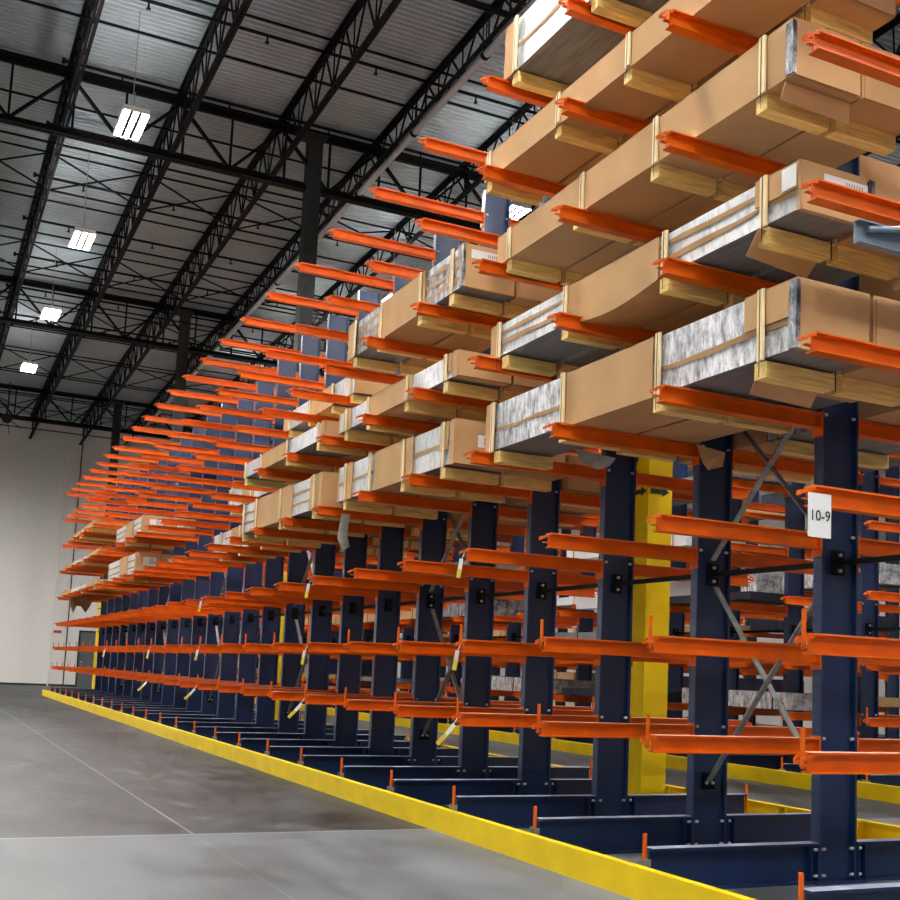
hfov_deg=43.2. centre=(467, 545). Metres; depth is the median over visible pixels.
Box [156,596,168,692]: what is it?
brace
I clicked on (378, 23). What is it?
joist
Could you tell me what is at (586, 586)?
strut
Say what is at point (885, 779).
rack
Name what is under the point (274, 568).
rack
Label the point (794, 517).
rack
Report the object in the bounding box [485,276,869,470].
package
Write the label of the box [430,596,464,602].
strut
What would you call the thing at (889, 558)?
strut
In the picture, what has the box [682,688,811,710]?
load
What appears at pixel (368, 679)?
load
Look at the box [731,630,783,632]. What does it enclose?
strut
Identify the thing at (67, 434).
riser pipe
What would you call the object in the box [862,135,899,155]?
joist
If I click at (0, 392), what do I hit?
joist bridging
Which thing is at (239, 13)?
joist
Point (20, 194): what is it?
joist bridging
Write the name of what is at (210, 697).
brace
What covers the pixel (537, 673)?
rack
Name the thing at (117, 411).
column
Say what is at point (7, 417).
ceiling fan
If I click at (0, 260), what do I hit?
joist bridging
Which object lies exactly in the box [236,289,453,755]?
rack
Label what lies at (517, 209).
lamp
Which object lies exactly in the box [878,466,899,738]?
rack
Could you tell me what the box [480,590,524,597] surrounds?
strut
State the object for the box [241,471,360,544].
package
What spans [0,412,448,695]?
wall
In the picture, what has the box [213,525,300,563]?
package
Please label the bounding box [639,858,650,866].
socket
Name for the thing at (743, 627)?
load
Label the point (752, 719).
rack
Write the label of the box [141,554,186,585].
package
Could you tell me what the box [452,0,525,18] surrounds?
joist bridging
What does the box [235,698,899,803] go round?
curb
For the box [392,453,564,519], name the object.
package
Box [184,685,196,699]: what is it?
tag
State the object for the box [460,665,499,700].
rack
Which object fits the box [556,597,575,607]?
load
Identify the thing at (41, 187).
girder
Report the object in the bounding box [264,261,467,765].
rack
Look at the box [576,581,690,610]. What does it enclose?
load
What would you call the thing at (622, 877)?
curb
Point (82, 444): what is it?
riser pipe
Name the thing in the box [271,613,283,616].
strut
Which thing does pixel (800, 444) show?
package
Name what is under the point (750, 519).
load
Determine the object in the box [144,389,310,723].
rack
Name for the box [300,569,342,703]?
rack
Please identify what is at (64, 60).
branch
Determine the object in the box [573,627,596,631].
load
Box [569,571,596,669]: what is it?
rack
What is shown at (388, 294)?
lamp
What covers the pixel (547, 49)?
package
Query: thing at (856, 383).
package
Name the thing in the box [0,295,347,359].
joist bridging
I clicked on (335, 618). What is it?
load
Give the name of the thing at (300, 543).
package
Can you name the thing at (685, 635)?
rack
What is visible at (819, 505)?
sign
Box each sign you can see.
[52,629,62,633]
[808,492,830,538]
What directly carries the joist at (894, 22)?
attached to the ceiling
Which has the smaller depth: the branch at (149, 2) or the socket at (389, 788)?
the socket at (389, 788)
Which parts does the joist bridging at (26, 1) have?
rod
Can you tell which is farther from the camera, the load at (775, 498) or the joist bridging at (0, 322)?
the joist bridging at (0, 322)
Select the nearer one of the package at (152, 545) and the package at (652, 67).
the package at (652, 67)
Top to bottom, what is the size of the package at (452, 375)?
0.405 m
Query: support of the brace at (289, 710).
attached to the rack at (297, 564)
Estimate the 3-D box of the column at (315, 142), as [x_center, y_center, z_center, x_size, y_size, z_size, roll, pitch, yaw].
[-3.815,-2.700,25.563,0.512,13.608,0.512,6,-7,-26]
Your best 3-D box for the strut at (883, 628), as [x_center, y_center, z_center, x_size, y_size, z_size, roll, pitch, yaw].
[6.708,1.251,17.214,0.038,0.042,1.598,6,-7,-26]
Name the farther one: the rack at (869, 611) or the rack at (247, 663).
the rack at (247, 663)
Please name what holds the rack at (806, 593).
on the floor
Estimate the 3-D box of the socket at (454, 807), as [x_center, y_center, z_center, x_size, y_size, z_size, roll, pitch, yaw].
[-0.136,2.421,10.528,0.060,0.048,0.098,6,-7,-26]
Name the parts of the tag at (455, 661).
panel, panel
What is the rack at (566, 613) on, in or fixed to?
on the floor
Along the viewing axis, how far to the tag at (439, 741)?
10.52 m
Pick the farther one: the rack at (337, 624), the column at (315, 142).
the rack at (337, 624)
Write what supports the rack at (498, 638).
on the floor
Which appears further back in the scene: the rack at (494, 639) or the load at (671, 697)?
the rack at (494, 639)
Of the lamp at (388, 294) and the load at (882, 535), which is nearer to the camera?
the load at (882, 535)
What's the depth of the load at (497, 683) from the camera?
24.95 m
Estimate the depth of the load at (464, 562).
26.65 m
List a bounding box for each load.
[302,673,371,678]
[304,616,309,625]
[332,615,369,625]
[360,676,412,683]
[363,607,415,622]
[443,599,523,619]
[447,561,521,575]
[491,676,594,693]
[493,629,522,635]
[497,534,518,537]
[497,537,525,551]
[554,672,594,680]
[555,632,674,638]
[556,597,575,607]
[561,687,681,701]
[566,534,744,559]
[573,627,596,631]
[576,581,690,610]
[669,591,812,605]
[672,473,791,506]
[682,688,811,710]
[683,676,803,692]
[684,625,749,634]
[686,573,783,593]
[742,509,784,522]
[750,616,895,632]
[760,529,885,547]
[761,485,892,505]
[782,563,899,591]
[813,458,899,480]
[878,697,899,707]
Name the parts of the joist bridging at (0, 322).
rod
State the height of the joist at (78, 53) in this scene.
2.903 m
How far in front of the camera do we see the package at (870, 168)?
9.49 m
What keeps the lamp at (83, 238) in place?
hanging from the ceiling
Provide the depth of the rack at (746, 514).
29.50 m
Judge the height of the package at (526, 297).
0.605 m
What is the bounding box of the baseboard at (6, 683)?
[0,682,74,686]
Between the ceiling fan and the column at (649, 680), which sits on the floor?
the column at (649, 680)
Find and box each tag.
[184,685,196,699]
[287,699,303,718]
[300,645,307,664]
[304,580,310,597]
[435,719,456,745]
[452,644,460,669]
[456,552,464,577]
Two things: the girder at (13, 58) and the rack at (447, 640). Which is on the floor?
the rack at (447, 640)
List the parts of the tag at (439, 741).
panel, panel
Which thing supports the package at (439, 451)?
on the rack at (494, 217)
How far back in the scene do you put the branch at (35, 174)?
30.48 m
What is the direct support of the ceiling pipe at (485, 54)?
hanging from the joist at (471, 34)
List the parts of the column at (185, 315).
cap plate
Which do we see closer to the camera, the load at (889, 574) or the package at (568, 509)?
the package at (568, 509)
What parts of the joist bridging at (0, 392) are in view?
rod, rod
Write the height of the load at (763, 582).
0.530 m
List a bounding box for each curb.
[42,689,756,899]
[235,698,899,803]
[299,719,899,838]
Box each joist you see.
[0,0,104,359]
[28,0,252,438]
[78,0,401,444]
[129,0,529,436]
[183,103,542,432]
[271,13,899,443]
[321,202,532,375]
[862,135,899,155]
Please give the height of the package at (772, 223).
0.536 m
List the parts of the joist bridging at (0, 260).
rod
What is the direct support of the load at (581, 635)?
on the rack at (566, 613)
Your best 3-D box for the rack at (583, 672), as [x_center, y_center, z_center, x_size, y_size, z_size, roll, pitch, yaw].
[2.705,0.576,25.639,3.548,7.680,0.192,6,-7,-26]
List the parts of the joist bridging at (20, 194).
rod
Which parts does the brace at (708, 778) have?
plate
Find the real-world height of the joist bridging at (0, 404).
0.984 m
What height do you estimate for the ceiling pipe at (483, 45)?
2.371 m
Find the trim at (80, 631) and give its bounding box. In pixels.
[75,630,95,686]
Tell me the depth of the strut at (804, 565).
9.50 m
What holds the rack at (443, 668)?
on the floor
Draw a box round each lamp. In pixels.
[20,315,37,372]
[40,247,61,320]
[69,153,95,249]
[113,11,149,140]
[380,222,395,301]
[510,122,531,219]
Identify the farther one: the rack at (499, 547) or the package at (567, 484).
the rack at (499, 547)
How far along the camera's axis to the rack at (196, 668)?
27.85 m
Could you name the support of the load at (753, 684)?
on the rack at (746, 514)
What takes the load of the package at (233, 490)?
on the rack at (274, 568)
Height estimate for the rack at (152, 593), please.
7.680 m
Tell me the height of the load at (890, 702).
0.229 m
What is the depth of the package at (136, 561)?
29.13 m
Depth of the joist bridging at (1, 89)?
26.62 m
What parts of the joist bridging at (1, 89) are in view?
rod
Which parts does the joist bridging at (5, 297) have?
rod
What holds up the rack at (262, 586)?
on the floor
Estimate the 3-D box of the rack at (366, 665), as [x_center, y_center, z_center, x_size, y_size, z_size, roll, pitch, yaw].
[-3.206,1.673,37.659,3.548,7.680,0.192,6,-7,-26]
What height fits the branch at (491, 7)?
0.224 m
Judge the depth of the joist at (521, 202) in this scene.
32.41 m
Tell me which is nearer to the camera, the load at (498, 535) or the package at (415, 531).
the package at (415, 531)
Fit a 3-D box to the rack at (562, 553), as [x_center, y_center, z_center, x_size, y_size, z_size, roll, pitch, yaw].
[3.412,2.272,40.443,3.506,7.680,0.192,6,-7,-26]
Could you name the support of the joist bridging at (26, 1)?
attached to the joist
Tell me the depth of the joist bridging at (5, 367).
47.47 m
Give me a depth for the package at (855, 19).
8.49 m
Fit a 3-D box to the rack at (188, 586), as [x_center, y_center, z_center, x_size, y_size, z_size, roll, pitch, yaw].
[-7.173,0.579,29.455,3.548,7.680,0.192,6,-7,-26]
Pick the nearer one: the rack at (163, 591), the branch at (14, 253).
the rack at (163, 591)
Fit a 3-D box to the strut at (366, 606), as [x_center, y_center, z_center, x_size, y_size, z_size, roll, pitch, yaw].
[-1.519,0.948,17.672,0.038,0.042,1.447,6,-7,-26]
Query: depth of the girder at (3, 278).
37.50 m
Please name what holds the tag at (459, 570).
hanging from the rack at (619, 482)
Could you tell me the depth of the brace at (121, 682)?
37.25 m
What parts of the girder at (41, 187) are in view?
rod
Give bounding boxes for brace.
[119,611,128,686]
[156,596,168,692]
[207,572,225,701]
[285,551,313,715]
[420,512,466,739]
[702,427,812,788]
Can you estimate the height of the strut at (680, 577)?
0.042 m
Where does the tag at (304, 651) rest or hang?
hanging from the rack at (432, 538)
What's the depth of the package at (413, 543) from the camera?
18.69 m
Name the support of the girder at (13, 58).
attached to the wall
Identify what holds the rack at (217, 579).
on the floor
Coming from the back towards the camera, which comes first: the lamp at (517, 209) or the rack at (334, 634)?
the rack at (334, 634)
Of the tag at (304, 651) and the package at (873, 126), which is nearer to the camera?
the package at (873, 126)
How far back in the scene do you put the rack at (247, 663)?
23.72 m
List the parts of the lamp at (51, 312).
hanging cord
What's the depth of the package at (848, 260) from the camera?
8.52 m
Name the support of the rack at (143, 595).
on the floor
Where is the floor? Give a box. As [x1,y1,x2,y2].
[0,684,899,899]
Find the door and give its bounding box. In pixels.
[77,632,95,686]
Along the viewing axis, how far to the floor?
9.62 m
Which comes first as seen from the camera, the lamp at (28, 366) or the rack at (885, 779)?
the rack at (885, 779)
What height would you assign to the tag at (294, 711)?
0.264 m
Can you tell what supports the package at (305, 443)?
on the rack at (391, 539)
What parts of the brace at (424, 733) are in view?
plate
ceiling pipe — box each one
[124,0,527,445]
[126,0,536,446]
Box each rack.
[49,492,115,692]
[54,483,123,693]
[59,477,130,695]
[64,471,138,696]
[70,469,147,698]
[77,461,156,701]
[84,449,168,702]
[92,441,179,706]
[100,436,191,708]
[110,426,240,712]
[120,415,272,714]
[131,403,273,719]
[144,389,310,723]
[158,374,311,727]
[174,357,342,732]
[192,335,377,738]
[212,314,417,745]
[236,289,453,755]
[256,586,262,678]
[257,551,311,683]
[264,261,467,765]
[298,228,526,775]
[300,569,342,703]
[304,571,342,685]
[327,562,403,707]
[331,563,403,707]
[338,186,601,789]
[359,556,452,712]
[387,137,599,807]
[395,547,506,718]
[395,551,466,715]
[414,632,447,693]
[438,542,525,723]
[440,639,461,683]
[446,536,574,725]
[449,75,755,827]
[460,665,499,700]
[489,615,596,732]
[492,638,553,705]
[496,638,522,666]
[512,525,599,737]
[520,529,570,705]
[530,0,860,853]
[552,514,689,743]
[554,607,577,669]
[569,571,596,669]
[639,0,899,888]
[666,491,784,756]
[667,457,747,717]
[684,563,757,725]
[727,478,812,769]
[739,491,758,725]
[740,511,784,676]
[779,470,899,781]
[793,29,899,899]
[803,507,884,738]
[863,452,899,786]
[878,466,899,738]
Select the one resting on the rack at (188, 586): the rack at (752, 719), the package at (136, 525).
the package at (136, 525)
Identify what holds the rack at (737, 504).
on the floor
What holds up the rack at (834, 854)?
on the floor
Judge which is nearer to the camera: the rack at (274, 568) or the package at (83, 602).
the rack at (274, 568)
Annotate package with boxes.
[62,579,136,611]
[64,548,134,574]
[72,520,125,544]
[108,552,160,584]
[116,515,169,547]
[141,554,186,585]
[150,517,195,549]
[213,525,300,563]
[228,481,286,515]
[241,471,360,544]
[243,420,365,489]
[283,378,390,437]
[285,509,404,547]
[287,442,391,485]
[336,524,454,554]
[337,418,510,550]
[338,349,510,445]
[348,242,514,373]
[374,530,467,557]
[390,376,548,443]
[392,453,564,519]
[398,281,562,375]
[447,455,600,530]
[484,0,810,205]
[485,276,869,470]
[490,158,867,376]
[497,16,859,283]
[498,506,599,535]
[504,0,668,97]
[551,180,899,377]
[558,0,895,184]
[560,42,899,284]
[616,295,899,469]
[678,401,899,475]
[759,439,899,483]
[859,262,899,300]
[860,155,899,188]
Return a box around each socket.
[387,786,393,791]
[449,804,457,809]
[530,827,539,833]
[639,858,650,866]
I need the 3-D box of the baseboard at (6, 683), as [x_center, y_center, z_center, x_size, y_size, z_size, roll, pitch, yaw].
[-21.437,6.459,53.245,50.400,0.096,0.048,6,-7,-26]
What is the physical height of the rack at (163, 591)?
7.680 m
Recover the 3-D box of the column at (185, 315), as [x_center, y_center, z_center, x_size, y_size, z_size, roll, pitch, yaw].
[-9.806,-1.373,37.702,0.512,13.173,0.512,6,-7,-26]
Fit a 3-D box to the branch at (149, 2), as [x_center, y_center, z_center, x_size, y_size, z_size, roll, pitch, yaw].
[5.313,-9.143,26.938,27.704,0.224,0.128,6,-7,-26]
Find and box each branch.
[0,310,264,355]
[6,283,324,340]
[13,252,355,317]
[22,215,389,291]
[33,172,431,260]
[46,120,479,225]
[61,57,481,168]
[140,0,536,113]
[463,0,899,143]
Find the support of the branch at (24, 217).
attached to the joist at (471, 34)
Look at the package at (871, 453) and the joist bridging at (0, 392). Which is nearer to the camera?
the package at (871, 453)
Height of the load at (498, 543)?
0.537 m
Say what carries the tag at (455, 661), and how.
hanging from the rack at (619, 482)
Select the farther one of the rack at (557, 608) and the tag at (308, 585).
the rack at (557, 608)
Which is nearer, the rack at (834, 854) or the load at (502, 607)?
the rack at (834, 854)
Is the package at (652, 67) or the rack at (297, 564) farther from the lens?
the rack at (297, 564)
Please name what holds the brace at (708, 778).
attached to the rack at (706, 820)
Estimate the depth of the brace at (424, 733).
15.05 m
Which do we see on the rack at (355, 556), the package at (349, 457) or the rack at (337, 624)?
the package at (349, 457)
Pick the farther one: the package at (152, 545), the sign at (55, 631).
the sign at (55, 631)
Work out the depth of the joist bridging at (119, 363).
44.72 m
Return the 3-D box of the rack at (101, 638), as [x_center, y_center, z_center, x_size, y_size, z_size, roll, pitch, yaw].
[-13.224,1.702,41.759,3.548,7.680,0.192,6,-7,-26]
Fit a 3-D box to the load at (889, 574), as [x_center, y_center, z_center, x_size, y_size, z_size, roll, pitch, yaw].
[9.092,0.798,26.979,1.325,0.473,3.180,6,-7,-26]
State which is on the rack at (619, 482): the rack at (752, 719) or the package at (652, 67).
the package at (652, 67)
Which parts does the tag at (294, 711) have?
panel, panel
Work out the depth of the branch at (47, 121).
28.08 m
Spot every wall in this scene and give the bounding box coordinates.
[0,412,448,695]
[499,467,899,735]
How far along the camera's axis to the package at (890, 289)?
8.92 m
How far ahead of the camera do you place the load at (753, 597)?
18.69 m
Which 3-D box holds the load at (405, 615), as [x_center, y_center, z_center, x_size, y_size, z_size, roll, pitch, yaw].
[-1.617,1.963,32.440,1.325,0.445,4.057,6,-7,-26]
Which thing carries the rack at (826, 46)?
on the floor
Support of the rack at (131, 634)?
on the floor
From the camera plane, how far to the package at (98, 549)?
36.90 m
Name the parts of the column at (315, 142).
cap plate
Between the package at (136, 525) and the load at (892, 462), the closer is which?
the load at (892, 462)
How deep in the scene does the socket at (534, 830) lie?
9.13 m
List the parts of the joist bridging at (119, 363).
rod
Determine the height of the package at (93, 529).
0.285 m
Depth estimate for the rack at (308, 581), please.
43.53 m
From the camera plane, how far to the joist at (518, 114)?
31.04 m
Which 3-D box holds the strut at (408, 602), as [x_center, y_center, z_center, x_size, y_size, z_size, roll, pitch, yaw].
[-0.847,0.823,16.305,0.038,0.042,1.447,6,-7,-26]
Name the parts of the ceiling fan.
motor, rod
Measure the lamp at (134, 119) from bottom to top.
2.320 m
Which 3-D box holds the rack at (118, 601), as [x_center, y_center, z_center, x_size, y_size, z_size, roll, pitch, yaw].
[-11.879,1.452,39.025,3.548,7.680,0.192,6,-7,-26]
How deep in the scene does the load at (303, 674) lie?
35.98 m
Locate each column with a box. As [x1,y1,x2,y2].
[91,401,124,688]
[171,309,194,441]
[275,131,328,719]
[628,457,672,793]
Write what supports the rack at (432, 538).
on the floor
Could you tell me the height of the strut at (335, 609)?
0.042 m
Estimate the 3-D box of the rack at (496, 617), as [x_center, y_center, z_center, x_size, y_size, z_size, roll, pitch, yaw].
[1.966,0.713,27.142,3.548,7.680,0.192,6,-7,-26]
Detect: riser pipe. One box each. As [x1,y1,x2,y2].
[46,434,68,685]
[62,444,82,685]
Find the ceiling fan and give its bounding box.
[0,382,21,433]
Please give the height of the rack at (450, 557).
7.680 m
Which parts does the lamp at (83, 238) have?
hanging cord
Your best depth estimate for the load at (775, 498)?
28.45 m
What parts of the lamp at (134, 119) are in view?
hanging cord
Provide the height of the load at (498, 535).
0.428 m
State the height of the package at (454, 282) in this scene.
0.605 m
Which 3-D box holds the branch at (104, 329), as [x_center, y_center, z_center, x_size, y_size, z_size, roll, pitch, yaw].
[-3.730,-6.819,45.195,27.704,0.224,0.128,6,-7,-26]
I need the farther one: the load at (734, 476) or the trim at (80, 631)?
the trim at (80, 631)
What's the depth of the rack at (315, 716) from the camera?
19.61 m
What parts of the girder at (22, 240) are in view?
rod, rod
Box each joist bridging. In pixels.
[0,88,525,216]
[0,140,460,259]
[0,189,390,290]
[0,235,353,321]
[0,260,350,330]
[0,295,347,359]
[0,322,320,376]
[0,345,275,394]
[0,367,170,411]
[0,392,272,441]
[0,404,271,439]
[19,0,524,124]
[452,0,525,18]
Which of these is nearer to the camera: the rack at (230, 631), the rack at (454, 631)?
the rack at (230, 631)
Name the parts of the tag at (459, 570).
panel, panel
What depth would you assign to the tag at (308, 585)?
14.82 m
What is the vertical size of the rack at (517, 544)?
7.680 m
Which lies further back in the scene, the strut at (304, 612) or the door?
the door
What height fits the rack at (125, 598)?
7.680 m
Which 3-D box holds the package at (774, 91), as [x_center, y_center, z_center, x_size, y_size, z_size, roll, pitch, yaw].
[1.514,-3.074,9.564,0.670,0.530,4.246,6,-7,-26]
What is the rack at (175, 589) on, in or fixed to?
on the floor
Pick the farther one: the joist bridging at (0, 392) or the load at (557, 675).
the joist bridging at (0, 392)
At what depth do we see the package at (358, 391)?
17.62 m
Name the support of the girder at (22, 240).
attached to the wall
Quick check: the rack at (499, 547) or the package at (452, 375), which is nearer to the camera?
the package at (452, 375)
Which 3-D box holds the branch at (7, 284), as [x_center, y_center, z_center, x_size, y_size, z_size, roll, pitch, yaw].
[-2.438,-7.151,42.587,27.704,0.224,0.128,6,-7,-26]
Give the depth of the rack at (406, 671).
34.40 m
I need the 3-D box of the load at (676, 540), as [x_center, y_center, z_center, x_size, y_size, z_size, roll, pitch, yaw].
[3.521,0.035,21.893,1.325,0.374,4.016,6,-7,-26]
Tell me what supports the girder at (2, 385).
attached to the wall
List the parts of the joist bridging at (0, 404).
rod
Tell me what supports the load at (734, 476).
on the rack at (737, 504)
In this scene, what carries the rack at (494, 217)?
on the floor
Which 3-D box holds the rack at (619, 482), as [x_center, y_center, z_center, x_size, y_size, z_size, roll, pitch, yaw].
[1.568,-1.044,11.682,3.548,7.680,0.192,6,-7,-26]
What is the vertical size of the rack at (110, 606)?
7.680 m
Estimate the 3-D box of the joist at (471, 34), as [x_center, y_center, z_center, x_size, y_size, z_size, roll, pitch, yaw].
[-4.480,-8.601,31.660,0.176,2.599,55.968,6,-7,-26]
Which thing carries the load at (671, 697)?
on the rack at (566, 613)
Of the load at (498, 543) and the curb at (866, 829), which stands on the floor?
the curb at (866, 829)
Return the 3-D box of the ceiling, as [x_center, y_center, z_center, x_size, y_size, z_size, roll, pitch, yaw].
[-5.032,-10.467,22.691,50.400,2.593,72.105,6,-7,-26]
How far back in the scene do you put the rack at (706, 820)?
9.97 m
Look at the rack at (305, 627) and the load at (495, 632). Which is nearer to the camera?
the rack at (305, 627)
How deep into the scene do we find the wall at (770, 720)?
43.39 m
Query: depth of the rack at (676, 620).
22.52 m
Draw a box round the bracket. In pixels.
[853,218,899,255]
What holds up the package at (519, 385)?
on the rack at (494, 217)
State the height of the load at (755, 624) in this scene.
0.356 m
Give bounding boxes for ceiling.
[0,0,899,440]
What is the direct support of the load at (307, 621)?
on the upright
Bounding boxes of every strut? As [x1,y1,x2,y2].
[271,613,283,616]
[294,611,310,614]
[321,608,340,611]
[352,605,374,609]
[388,601,415,605]
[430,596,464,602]
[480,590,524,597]
[541,583,597,592]
[616,574,690,585]
[712,563,812,576]
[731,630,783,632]
[838,554,899,565]
[869,627,899,630]
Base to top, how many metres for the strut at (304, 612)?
0.042 m
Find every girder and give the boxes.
[0,49,535,230]
[0,274,347,373]
[0,383,272,438]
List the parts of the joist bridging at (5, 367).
rod, rod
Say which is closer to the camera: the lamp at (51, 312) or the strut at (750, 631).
the strut at (750, 631)

